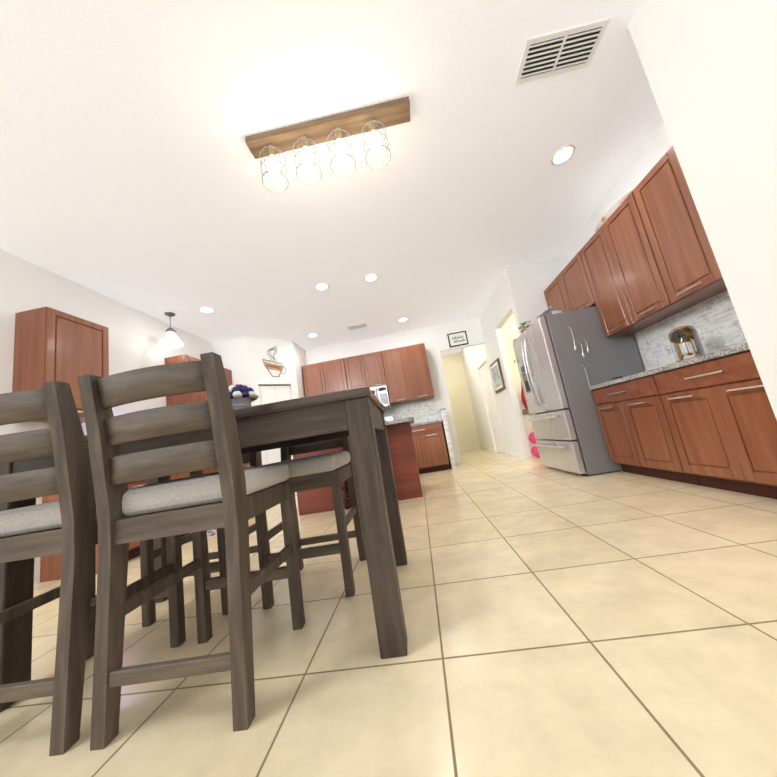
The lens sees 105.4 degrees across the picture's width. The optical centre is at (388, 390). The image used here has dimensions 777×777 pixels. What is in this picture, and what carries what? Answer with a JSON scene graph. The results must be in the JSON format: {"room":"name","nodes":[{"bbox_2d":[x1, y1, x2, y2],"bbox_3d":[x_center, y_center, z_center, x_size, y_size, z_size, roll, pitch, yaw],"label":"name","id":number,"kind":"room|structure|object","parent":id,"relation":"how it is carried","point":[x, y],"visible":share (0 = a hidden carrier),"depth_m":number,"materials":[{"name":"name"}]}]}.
{"room":"kitchen and dining room","nodes":[
{"label":"kitchen and dining room","id":0,"kind":"room"},
{"bbox_2d":[0,249,211,584],"bbox_3d":[-3.264,0.346,3.642,0.120,3.000,3.600,-10,-9,4],"label":"wall","id":1,"kind":"structure","parent":0,"point":[134,335],"depth_m":3.37,"materials":[{"name":"white paint"}]},
{"bbox_2d":[43,422,86,434],"bbox_3d":[-3.104,0.722,4.001,0.009,0.488,2.508,-10,-9,4],"label":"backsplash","id":2,"kind":"structure","parent":1,"relation":"attached to","point":[45,425],"depth_m":3.12,"materials":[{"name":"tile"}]},
{"bbox_2d":[12,307,232,422],"bbox_3d":[-3.060,-0.057,3.996,0.368,1.008,2.738,-10,-9,4],"label":"upper cabinet","id":3,"kind":"object","parent":1,"relation":"attached to","point":[51,344],"visible":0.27,"depth_m":2.77,"materials":[{"name":"brown wood"}]},
{"bbox_2d":[212,338,243,384],"bbox_3d":[-2.758,0.541,5.331,0.510,3.000,0.120,-10,-9,4],"label":"wall","id":4,"kind":"structure","parent":0,"point":[229,351],"depth_m":5.46,"materials":[{"name":"white paint"}]},
{"bbox_2d":[248,337,291,404],"bbox_3d":[-2.114,0.469,5.543,0.450,3.000,0.640,-10,-9,4],"label":"wall","id":5,"kind":"structure","parent":0,"point":[258,348],"depth_m":5.65,"materials":[{"name":"white paint"}]},
{"bbox_2d":[263,347,285,376],"bbox_3d":[-2.202,-0.566,5.708,0.424,0.629,0.011,-2,-12,-40],"label":"wall sign","id":6,"kind":"object","parent":5,"relation":"attached to","point":[271,366],"visible":1,"depth_m":5.69,"materials":[{"name":"black metal"}]},
{"bbox_2d":[254,381,295,464],"bbox_3d":[-1.985,0.868,5.455,0.734,2.152,0.016,-2,-12,-40],"label":"door frame","id":7,"kind":"structure","parent":5,"relation":"attached to","point":[258,402],"depth_m":5.47,"materials":[{"name":"white wood"}]},
{"bbox_2d":[259,385,296,494],"bbox_3d":[-2.018,0.907,5.495,0.455,2.075,0.455,-10,-9,4],"label":"bifold pantry door","id":8,"kind":"structure","parent":5,"relation":"in","point":[271,393],"depth_m":5.53,"materials":[{"name":"white wood"}]},
{"bbox_2d":[0,0,663,355],"bbox_3d":[-0.272,-1.620,4.405,10.340,0.100,10.700,-10,-9,4],"label":"ceiling","id":9,"kind":"structure","parent":0,"point":[130,172],"depth_m":2.34,"materials":[{"name":"paint"}]},
{"bbox_2d":[159,312,183,347],"bbox_3d":[-3.124,-0.876,4.248,0.286,0.470,0.286,-10,-9,4],"label":"light","id":10,"kind":"object","parent":9,"relation":"hanging from","point":[170,339],"visible":1,"depth_m":4.22,"materials":[{"name":"white glass"}]},
{"bbox_2d":[199,307,214,312],"bbox_3d":[-2.662,-1.175,4.339,0.204,0.010,0.204,-10,-9,4],"label":"recessed light","id":11,"kind":"object","parent":9,"relation":"in","point":[206,310],"visible":1,"depth_m":4.32,"materials":[{"name":"white"}]},
{"bbox_2d":[308,333,317,336],"bbox_3d":[-1.517,-1.102,5.933,0.204,0.010,0.204,-10,-9,4],"label":"recessed light","id":12,"kind":"object","parent":9,"relation":"in","point":[313,335],"visible":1,"depth_m":5.91,"materials":[{"name":"white"}]},
{"bbox_2d":[314,283,328,290],"bbox_3d":[-0.952,-1.479,4.227,0.204,0.010,0.204,-10,-9,4],"label":"recessed light","id":13,"kind":"object","parent":9,"relation":"in","point":[321,286],"visible":1,"depth_m":4.21,"materials":[{"name":"white"}]},
{"bbox_2d":[245,96,409,191],"bbox_3d":[-0.410,-1.741,2.116,1.190,0.357,0.182,-10,-9,4],"label":"chandelier","id":14,"kind":"object","parent":9,"relation":"hanging from","point":[372,119],"visible":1,"depth_m":2.10,"materials":[{"name":"brown wood"}]},
{"bbox_2d":[347,323,367,329],"bbox_3d":[-0.614,-1.263,5.869,0.400,0.012,0.200,-10,-9,4],"label":"ceiling vent","id":15,"kind":"object","parent":9,"relation":"in","point":[358,326],"visible":1,"depth_m":5.86,"materials":[{"name":"white metal"}]},
{"bbox_2d":[364,273,377,281],"bbox_3d":[-0.252,-1.600,4.207,0.204,0.010,0.204,-10,-9,4],"label":"recessed light","id":16,"kind":"object","parent":9,"relation":"in","point":[371,277],"visible":1,"depth_m":4.19,"materials":[{"name":"white"}]},
{"bbox_2d":[398,317,407,321],"bbox_3d":[0.289,-1.409,5.904,0.204,0.010,0.204,-10,-9,4],"label":"recessed light","id":17,"kind":"object","parent":9,"relation":"in","point":[403,319],"visible":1,"depth_m":5.89,"materials":[{"name":"white"}]},
{"bbox_2d":[550,144,575,165],"bbox_3d":[1.600,-2.156,2.718,0.204,0.010,0.204,-10,-9,4],"label":"recessed light","id":18,"kind":"object","parent":9,"relation":"in","point":[563,154],"visible":1,"depth_m":2.71,"materials":[{"name":"white plastic"}]},
{"bbox_2d":[515,18,610,84],"bbox_3d":[1.119,-2.204,1.939,0.500,0.012,0.240,-10,-9,4],"label":"ceiling vent","id":19,"kind":"object","parent":9,"relation":"in","point":[560,52],"visible":1,"depth_m":1.93,"materials":[{"name":"white metal"}]},
{"bbox_2d":[0,449,776,776],"bbox_3d":[0.233,1.397,3.905,10.340,0.100,10.700,-10,-9,4],"label":"floor","id":20,"kind":"structure","parent":0,"point":[566,623],"depth_m":0.97,"materials":[{"name":"tile"}]},
{"bbox_2d":[0,381,185,755],"bbox_3d":[-1.222,0.576,1.153,0.460,1.085,0.545,-10,-9,2],"label":"dining chair","id":21,"kind":"object","parent":20,"relation":"on","point":[66,525],"visible":0.79,"depth_m":0.97,"materials":[{"name":"brown wood"}]},
{"bbox_2d":[40,337,255,581],"bbox_3d":[-2.755,0.443,4.740,0.688,3.000,3.952,-10,-9,4],"label":"wall","id":22,"kind":"structure","parent":20,"relation":"on","point":[50,567],"depth_m":2.88,"materials":[{"name":"white paint"}]},
{"bbox_2d":[77,352,304,750],"bbox_3d":[-0.690,0.483,1.134,0.460,1.085,0.545,-10,-9,2],"label":"dining chair","id":23,"kind":"object","parent":20,"relation":"on","point":[233,496],"visible":1,"depth_m":0.96,"materials":[{"name":"brown wood"}]},
{"bbox_2d":[188,529,216,542],"bbox_3d":[-2.105,1.703,3.738,0.415,0.010,1.230,-10,-9,4],"label":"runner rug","id":24,"kind":"object","parent":20,"relation":"on","point":[212,532],"depth_m":3.37,"materials":[{"name":"grey fabric"}]},
{"bbox_2d":[0,386,406,711],"bbox_3d":[-0.750,0.632,1.492,1.575,0.930,0.828,-10,-9,2],"label":"dining table","id":25,"kind":"object","parent":20,"relation":"on","point":[356,415],"visible":0.5,"depth_m":1.14,"materials":[{"name":"brown wood"}]},
{"bbox_2d":[228,384,258,408],"bbox_3d":[-0.795,0.069,1.571,0.205,0.206,0.208,-10,-9,4],"label":"bucket","id":26,"kind":"object","parent":25,"relation":"on","point":[242,396],"visible":0.58,"depth_m":1.53,"materials":[{"name":"silver metal"}]},
{"bbox_2d":[140,451,270,626],"bbox_3d":[-1.086,0.663,1.815,0.460,1.085,0.545,-10,-9,2],"label":"dining chair","id":27,"kind":"object","parent":20,"relation":"on","point":[149,554],"visible":0.15,"depth_m":1.54,"materials":[{"name":"brown wood"}]},
{"bbox_2d":[255,436,365,609],"bbox_3d":[-0.466,0.554,1.788,0.460,1.085,0.545,-10,-9,2],"label":"dining chair","id":28,"kind":"object","parent":20,"relation":"on","point":[334,470],"visible":0.65,"depth_m":1.54,"materials":[{"name":"brown wood"}]},
{"bbox_2d":[293,449,334,515],"bbox_3d":[-0.863,1.082,3.936,0.507,0.880,0.648,-10,-9,4],"label":"base cabinet","id":29,"kind":"object","parent":20,"relation":"on","point":[319,500],"depth_m":3.57,"materials":[{"name":"brown wood"}]},
{"bbox_2d":[385,417,414,425],"bbox_3d":[-0.461,0.525,3.837,1.605,0.040,0.955,-10,-9,4],"label":"countertop","id":30,"kind":"structure","parent":29,"relation":"on","point":[400,421],"depth_m":3.33,"materials":[{"name":"stone"}]},
{"bbox_2d":[333,447,350,508],"bbox_3d":[-0.371,0.994,3.904,0.495,0.880,0.642,-10,-9,4],"label":"base cabinet","id":31,"kind":"object","parent":20,"relation":"on","point":[339,449],"depth_m":3.57,"materials":[{"name":"brown wood"}]},
{"bbox_2d":[342,479,349,509],"bbox_3d":[-0.315,1.002,3.358,0.522,0.674,0.364,-10,-9,4],"label":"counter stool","id":32,"kind":"object","parent":20,"relation":"on","point":[346,498],"visible":0.04,"depth_m":3.48,"materials":[{"name":"black wood"}]},
{"bbox_2d":[384,416,393,421],"bbox_3d":[-0.236,1.135,5.864,0.804,1.195,0.788,-10,-9,4],"label":"gas range","id":33,"kind":"object","parent":20,"relation":"on","point":[389,418],"depth_m":6.25,"materials":[{"name":"white metal"}]},
{"bbox_2d":[386,422,422,500],"bbox_3d":[0.115,0.907,3.869,0.495,0.880,0.642,-10,-9,4],"label":"base cabinet","id":34,"kind":"object","parent":20,"relation":"on","point":[404,465],"depth_m":3.54,"materials":[{"name":"brown wood"}]},
{"bbox_2d":[411,422,449,473],"bbox_3d":[-0.207,1.293,5.868,2.640,0.880,0.748,-10,-9,4],"label":"base cabinet","id":35,"kind":"object","parent":20,"relation":"on","point":[430,448],"visible":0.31,"depth_m":5.48,"materials":[{"name":"brown wood"}]},
{"bbox_2d":[411,419,442,426],"bbox_3d":[-0.267,0.842,5.947,2.670,0.040,0.715,-10,-9,4],"label":"countertop","id":36,"kind":"structure","parent":35,"relation":"on","point":[429,422],"depth_m":5.52,"materials":[{"name":"stone"}]},
{"bbox_2d":[529,432,541,456],"bbox_3d":[2.680,0.857,5.078,0.508,0.528,0.225,-10,-9,4],"label":"bag","id":37,"kind":"object","parent":20,"relation":"on","point":[534,449],"visible":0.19,"depth_m":5.05,"materials":[{"name":"pink plastic"}]},
{"bbox_2d":[512,306,644,475],"bbox_3d":[2.334,0.018,3.708,1.021,1.837,0.974,-10,-9,4],"label":"refrigerator","id":38,"kind":"object","parent":20,"relation":"on","point":[561,405],"visible":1,"depth_m":3.30,"materials":[{"name":"grey metal"}]},
{"bbox_2d":[510,321,529,362],"bbox_3d":[1.924,-0.701,4.224,0.307,0.544,0.284,-10,-9,4],"label":"potted plant","id":39,"kind":"object","parent":38,"relation":"on","point":[524,329],"visible":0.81,"depth_m":4.22,"materials":[{"name":"green plant"}]},
{"bbox_2d":[542,306,563,313],"bbox_3d":[2.025,-0.964,3.687,0.310,0.188,0.310,-10,-9,4],"label":"cake dome","id":40,"kind":"object","parent":38,"relation":"on","point":[555,310],"visible":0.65,"depth_m":3.57,"materials":[{"name":"clear glass"}]},
{"bbox_2d":[568,326,591,390],"bbox_3d":[2.163,-0.367,3.274,0.144,0.762,0.024,-10,-9,4],"label":"hooks","id":41,"kind":"object","parent":38,"relation":"attached to","point":[583,354],"visible":0.9,"depth_m":3.28,"materials":[{"name":"silver metal"}]},
{"bbox_2d":[591,350,776,498],"bbox_3d":[2.472,0.249,2.276,0.668,0.880,1.715,-10,-9,4],"label":"base cabinet","id":42,"kind":"object","parent":20,"relation":"on","point":[712,423],"depth_m":2.06,"materials":[{"name":"brown wood"}]},
{"bbox_2d":[589,343,749,389],"bbox_3d":[2.403,-0.201,2.350,0.635,0.040,1.715,-10,-9,4],"label":"countertop","id":43,"kind":"structure","parent":42,"relation":"on","point":[718,354],"depth_m":2.09,"materials":[{"name":"stone"}]},
{"bbox_2d":[669,326,704,362],"bbox_3d":[2.298,-0.360,2.290,0.204,0.283,0.204,-10,-9,4],"label":"mantel clock","id":44,"kind":"object","parent":43,"relation":"on","point":[685,342],"visible":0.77,"depth_m":2.24,"materials":[{"name":"gold metal"}]},
{"bbox_2d":[300,317,507,463],"bbox_3d":[0.222,0.225,6.428,4.060,3.000,0.120,-10,-9,4],"label":"wall","id":45,"kind":"structure","parent":0,"point":[454,377],"depth_m":6.66,"materials":[{"name":"white paint"}]},
{"bbox_2d":[302,343,433,404],"bbox_3d":[-0.443,-0.182,6.263,2.620,1.115,0.448,-10,-9,4],"label":"upper cabinet","id":46,"kind":"object","parent":45,"relation":"attached to","point":[403,374],"visible":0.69,"depth_m":6.09,"materials":[{"name":"brown wood"}]},
{"bbox_2d":[370,385,391,409],"bbox_3d":[-0.376,0.205,6.154,0.794,0.455,0.517,-10,-9,4],"label":"microwave","id":47,"kind":"object","parent":46,"relation":"attached to","point":[381,393],"visible":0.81,"depth_m":5.94,"materials":[{"name":"silver metal"}]},
{"bbox_2d":[384,398,438,424],"bbox_3d":[-0.276,0.634,6.349,2.670,0.496,0.009,-10,-9,4],"label":"backsplash","id":48,"kind":"structure","parent":45,"relation":"attached to","point":[428,408],"depth_m":6.29,"materials":[{"name":"tile"}]},
{"bbox_2d":[438,408,455,468],"bbox_3d":[1.144,0.935,5.819,0.105,1.120,0.690,-10,-9,4],"label":"counter end splash","id":49,"kind":"structure","parent":45,"relation":"attached to","point":[442,415],"depth_m":5.53,"materials":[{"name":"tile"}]},
{"bbox_2d":[447,331,468,347],"bbox_3d":[1.505,-1.115,6.428,0.410,0.310,0.024,-10,-9,4],"label":"picture frame","id":50,"kind":"object","parent":45,"relation":"attached to","point":[455,339],"visible":1,"depth_m":6.42,"materials":[{"name":"grey paper"}]},
{"bbox_2d":[480,266,535,458],"bbox_3d":[2.335,-0.083,6.704,0.120,3.000,4.860,-10,-9,4],"label":"wall","id":51,"kind":"structure","parent":0,"point":[501,317],"depth_m":5.40,"materials":[{"name":"white paint"}]},
{"bbox_2d":[476,357,507,454],"bbox_3d":[2.357,0.380,6.831,0.016,2.132,1.054,-10,-9,4],"label":"door frame","id":52,"kind":"structure","parent":51,"relation":"attached to","point":[482,362],"depth_m":6.48,"materials":[{"name":"white wood"}]},
{"bbox_2d":[479,363,505,452],"bbox_3d":[2.393,0.402,6.824,0.075,2.052,0.922,-10,-9,4],"label":"bifold closet door","id":53,"kind":"structure","parent":51,"relation":"in","point":[492,411],"depth_m":6.87,"materials":[{"name":"white wood"}]},
{"bbox_2d":[490,358,505,393],"bbox_3d":[2.161,-0.275,5.897,0.038,0.610,0.640,-10,-9,4],"label":"framed art","id":54,"kind":"object","parent":51,"relation":"attached to","point":[497,376],"visible":1,"depth_m":5.79,"materials":[{"name":"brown paper"}]},
{"bbox_2d":[509,451,523,458],"bbox_3d":[2.176,0.866,3.236,0.041,0.085,5.600,-10,-9,4],"label":"baseboard","id":55,"kind":"structure","parent":51,"relation":"attached to","point":[515,454],"depth_m":5.58,"materials":[{"name":"white wood"}]},
{"bbox_2d":[516,257,559,323],"bbox_3d":[2.485,-0.499,4.344,0.630,3.000,0.120,-10,-9,4],"label":"wall","id":56,"kind":"structure","parent":0,"point":[535,277],"depth_m":4.48,"materials":[{"name":"white paint"}]},
{"bbox_2d":[556,128,667,370],"bbox_3d":[2.736,-0.779,2.909,0.120,3.000,2.980,-10,-9,4],"label":"wall","id":57,"kind":"structure","parent":0,"point":[654,150],"depth_m":3.17,"materials":[{"name":"white paint"}]},
{"bbox_2d":[544,145,726,337],"bbox_3d":[2.420,-1.183,3.003,0.368,1.080,2.715,-10,-9,4],"label":"upper cabinet","id":58,"kind":"object","parent":57,"relation":"attached to","point":[643,258],"visible":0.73,"depth_m":2.59,"materials":[{"name":"brown wood"}]},
{"bbox_2d":[595,188,633,231],"bbox_3d":[2.342,-1.780,3.006,0.274,0.104,0.646,-10,-9,4],"label":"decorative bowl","id":59,"kind":"object","parent":58,"relation":"on","point":[609,212],"visible":0.23,"depth_m":2.96,"materials":[{"name":"white ceramic"}]},
{"bbox_2d":[636,290,746,369],"bbox_3d":[2.677,-0.519,2.371,0.009,0.496,1.715,-10,-9,4],"label":"backsplash","id":60,"kind":"structure","parent":57,"relation":"attached to","point":[713,321],"depth_m":2.53,"materials":[{"name":"tile"}]},
{"bbox_2d":[628,0,776,419],"bbox_3d":[2.132,-0.906,1.535,0.790,3.000,0.120,-10,-9,4],"label":"wall","id":61,"kind":"structure","parent":0,"point":[676,130],"depth_m":1.59,"materials":[{"name":"white paint"}]},
{"bbox_2d":[644,0,776,339],"bbox_3d":[1.758,-0.916,1.095,0.120,3.000,0.780,-10,-9,4],"label":"wall","id":62,"kind":"structure","parent":0,"point":[710,68],"depth_m":1.41,"materials":[{"name":"white paint"}]},
{"bbox_3d":[2.646,0.328,5.160,0.520,0.080,0.259,-10,-9,4],"label":"shelf","id":63,"kind":"object","parent":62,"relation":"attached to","visible":0},
{"bbox_2d":[521,382,527,408],"bbox_3d":[2.431,0.082,5.264,0.160,0.500,0.160,-10,-9,4],"label":"vase","id":64,"kind":"object","parent":63,"relation":"on","point":[523,399],"visible":0.44,"depth_m":5.23,"materials":[{"name":"red"}]}
]}

